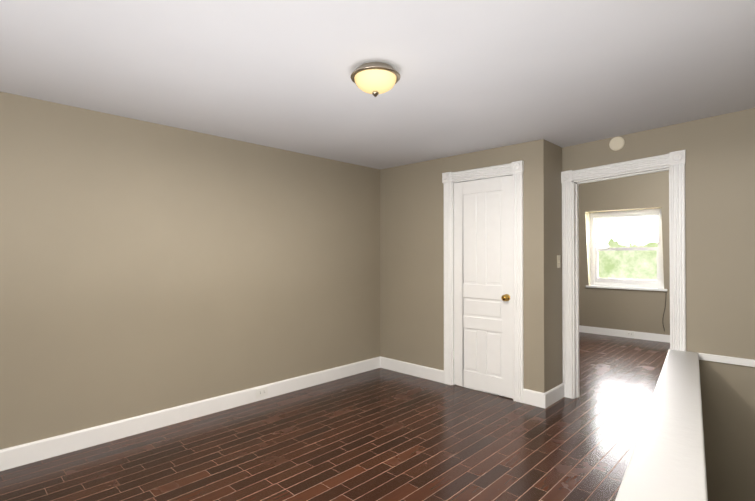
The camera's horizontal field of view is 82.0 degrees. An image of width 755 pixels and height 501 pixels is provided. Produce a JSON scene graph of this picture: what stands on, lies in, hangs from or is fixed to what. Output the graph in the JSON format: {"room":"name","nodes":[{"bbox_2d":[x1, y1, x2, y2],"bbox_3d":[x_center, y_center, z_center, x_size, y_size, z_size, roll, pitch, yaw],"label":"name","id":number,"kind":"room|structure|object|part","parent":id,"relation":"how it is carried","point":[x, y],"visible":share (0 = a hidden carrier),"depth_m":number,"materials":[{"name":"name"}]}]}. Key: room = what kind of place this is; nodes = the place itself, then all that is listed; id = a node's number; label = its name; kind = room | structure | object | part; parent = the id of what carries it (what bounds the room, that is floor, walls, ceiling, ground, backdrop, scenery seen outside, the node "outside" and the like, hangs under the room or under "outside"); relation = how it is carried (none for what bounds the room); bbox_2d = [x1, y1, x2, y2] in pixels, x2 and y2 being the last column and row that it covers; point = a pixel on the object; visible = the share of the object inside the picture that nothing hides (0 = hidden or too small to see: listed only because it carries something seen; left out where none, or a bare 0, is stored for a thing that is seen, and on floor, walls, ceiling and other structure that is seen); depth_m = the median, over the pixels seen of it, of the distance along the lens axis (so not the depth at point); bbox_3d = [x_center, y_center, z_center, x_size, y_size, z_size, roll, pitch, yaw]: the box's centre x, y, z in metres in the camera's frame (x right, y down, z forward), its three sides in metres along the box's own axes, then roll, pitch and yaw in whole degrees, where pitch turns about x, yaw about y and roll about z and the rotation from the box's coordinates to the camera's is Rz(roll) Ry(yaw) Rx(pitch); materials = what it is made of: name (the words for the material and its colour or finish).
{"room":"upstairs landing","nodes":[
{"label":"upstairs landing","id":0,"kind":"room"},
{"bbox_2d":[0,91,379,449],"bbox_3d":[-1.936,0.186,3.075,0.100,2.300,6.420,-1,-1,44],"label":"wall","id":1,"kind":"structure","parent":0,"point":[146,267],"depth_m":3.30,"materials":[{"name":"paint"}]},
{"bbox_2d":[0,357,379,470],"bbox_3d":[-2.039,1.272,2.873,0.016,0.125,6.000,-1,-1,44],"label":"baseboard","id":2,"kind":"structure","parent":1,"relation":"attached to","point":[27,453],"depth_m":3.26,"materials":[{"name":"white wood"}]},
{"bbox_2d":[256,386,267,397],"bbox_3d":[-1.037,1.272,3.898,0.011,0.078,0.120,-1,-1,44],"label":"outlet","id":3,"kind":"object","parent":2,"relation":"attached to","point":[261,392],"visible":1,"depth_m":3.89,"materials":[{"name":"white plastic"}]},
{"bbox_2d":[0,332,669,500],"bbox_3d":[0.781,1.336,3.006,3.900,0.001,10.100,-1,-1,44],"label":"floor","id":4,"kind":"structure","parent":0,"point":[380,434],"depth_m":2.92,"materials":[{"name":"brown wood"}]},
{"bbox_2d":[0,0,754,168],"bbox_3d":[-0.493,-1.016,1.701,3.900,0.079,6.420,-1,-1,44],"label":"ceiling","id":5,"kind":"structure","parent":0,"point":[478,75],"depth_m":2.31,"materials":[{"name":"paint"}]},
{"bbox_2d":[350,62,400,96],"bbox_3d":[-0.011,-0.897,2.332,0.270,0.147,0.270,-1,-1,44],"label":"ceiling light","id":6,"kind":"object","parent":5,"relation":"attached to","point":[375,79],"visible":1,"depth_m":2.26,"materials":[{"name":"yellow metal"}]},
{"bbox_3d":[-0.011,-0.890,2.332,0.226,0.074,0.226,-1,-1,44],"label":"lamp shade","id":7,"kind":"part","parent":6,"relation":"part of","materials":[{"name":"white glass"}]},
{"bbox_2d":[380,139,562,392],"bbox_3d":[0.874,0.200,4.536,1.930,2.300,0.420,-1,-1,44],"label":"wall","id":8,"kind":"structure","parent":0,"point":[412,263],"depth_m":4.47,"materials":[{"name":"paint"}]},
{"bbox_2d":[380,356,443,382],"bbox_3d":[0.363,1.289,4.714,0.873,0.125,0.016,-1,-1,44],"label":"baseboard","id":9,"kind":"structure","parent":8,"relation":"attached to","point":[433,374],"depth_m":4.68,"materials":[{"name":"white wood"}]},
{"bbox_2d":[452,175,512,398],"bbox_3d":[0.983,0.330,4.130,0.645,2.028,0.104,-1,-1,44],"label":"closet door","id":10,"kind":"structure","parent":8,"relation":"in","point":[482,354],"depth_m":4.13,"materials":[{"name":"white wood"}]},
{"bbox_3d":[0.761,0.298,4.357,0.012,1.590,0.018,-1,-1,44],"label":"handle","id":11,"kind":"part","parent":10,"relation":"part of","materials":[{"name":"white wood"}]},
{"bbox_3d":[1.159,0.429,3.938,0.064,0.064,0.070,-1,-1,44],"label":"knob","id":12,"kind":"part","parent":10,"relation":"part of","materials":[{"name":"gold metal"}]},
{"bbox_2d":[442,160,523,402],"bbox_3d":[1.022,0.326,4.169,0.664,2.042,0.102,-1,-1,44],"label":"door frame","id":13,"kind":"structure","parent":8,"relation":"attached to","point":[453,182],"depth_m":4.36,"materials":[{"name":"white wood"}]},
{"bbox_2d":[540,383,563,408],"bbox_3d":[1.570,1.281,3.846,0.016,0.125,0.436,-1,-1,44],"label":"baseboard","id":14,"kind":"structure","parent":8,"relation":"attached to","point":[548,398],"depth_m":3.78,"materials":[{"name":"white wood"}]},
{"bbox_2d":[557,255,559,267],"bbox_3d":[1.651,0.100,3.943,0.013,0.114,0.070,-1,-1,44],"label":"switch plate","id":15,"kind":"object","parent":8,"relation":"attached to","point":[558,261],"visible":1,"depth_m":3.94,"materials":[{"name":"beige plastic"}]},
{"bbox_2d":[585,207,660,284],"bbox_3d":[3.845,-0.019,6.766,1.050,1.220,0.310,-1,-1,44],"label":"window frame","id":16,"kind":"structure","parent":0,"point":[587,217],"depth_m":7.10,"materials":[{"name":"beige wood"}]},
{"bbox_2d":[586,285,666,290],"bbox_3d":[3.872,0.588,6.788,1.130,0.032,0.114,-1,-1,44],"label":"window sill","id":17,"kind":"structure","parent":16,"relation":"attached to","point":[629,288],"depth_m":6.71,"materials":[{"name":"white wood"}]},
{"bbox_2d":[590,208,663,288],"bbox_3d":[3.926,-0.026,6.850,1.050,1.203,0.083,-1,-1,44],"label":"window","id":18,"kind":"structure","parent":16,"relation":"in","point":[639,283],"depth_m":6.84,"materials":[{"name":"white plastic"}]},
{"bbox_2d":[593,212,658,254],"bbox_3d":[3.885,-0.247,6.809,0.920,0.638,0.032,-1,-1,44],"label":"window blind","id":19,"kind":"object","parent":18,"relation":"attached to","point":[646,217],"visible":0.92,"depth_m":6.80,"materials":[{"name":"white"}]},
{"bbox_2d":[579,170,669,334],"bbox_3d":[4.084,0.068,6.457,3.500,2.600,0.364,-1,-1,44],"label":"wall","id":20,"kind":"structure","parent":0,"point":[632,310],"depth_m":6.71,"materials":[{"name":"paint"}]},
{"bbox_2d":[579,325,669,342],"bbox_3d":[4.204,1.307,6.571,3.500,0.125,0.016,-1,-1,44],"label":"baseboard","id":21,"kind":"structure","parent":20,"relation":"attached to","point":[585,329],"depth_m":6.87,"materials":[{"name":"white wood"}]},
{"bbox_2d":[626,331,634,336],"bbox_3d":[3.957,1.302,6.790,0.120,0.078,0.011,-1,-1,44],"label":"outlet","id":22,"kind":"object","parent":21,"relation":"attached to","point":[630,333],"visible":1,"depth_m":6.79,"materials":[{"name":"white plastic"}]},
{"bbox_2d":[562,108,754,500],"bbox_3d":[1.844,0.920,3.972,3.700,4.250,0.120,-1,-1,44],"label":"wall","id":23,"kind":"structure","parent":0,"point":[720,224],"depth_m":3.22,"materials":[{"name":"paint"}]},
{"bbox_2d":[609,137,624,150],"bbox_3d":[2.044,-0.914,3.707,0.120,0.120,0.010,-1,-1,44],"label":"smoke detector","id":24,"kind":"object","parent":23,"relation":"attached to","point":[616,143],"visible":1,"depth_m":3.70,"materials":[{"name":"beige plastic"}]},
{"bbox_2d":[561,150,685,398],"bbox_3d":[2.082,0.283,3.722,0.951,2.118,0.166,-1,-1,44],"label":"door frame","id":25,"kind":"structure","parent":23,"relation":"attached to","point":[676,161],"depth_m":3.77,"materials":[{"name":"white wood"}]},
{"bbox_2d":[698,353,754,366],"bbox_3d":[2.785,0.800,2.973,0.956,0.050,0.020,-1,-1,44],"label":"trim","id":26,"kind":"structure","parent":23,"relation":"attached to","point":[728,360],"depth_m":3.17,"materials":[{"name":"white wood"}]},
{"bbox_3d":[1.366,1.066,1.975,0.605,0.520,3.419,-1,-1,44],"label":"wall","id":27,"kind":"structure","parent":0,"visible":0},
{"bbox_2d":[615,349,707,500],"bbox_3d":[1.335,0.786,1.982,0.244,0.040,3.506,0,-1,36],"label":"half wall cap","id":28,"kind":"object","parent":27,"relation":"on","point":[667,462],"visible":1,"depth_m":1.71,"materials":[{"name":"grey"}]},
{"label":"outside","id":29,"kind":"structure","parent":0,"visible":0},
{"bbox_2d":[598,216,657,279],"bbox_3d":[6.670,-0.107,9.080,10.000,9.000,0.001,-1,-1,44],"label":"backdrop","id":30,"kind":"structure","parent":29,"point":[628,264],"depth_m":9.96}
]}

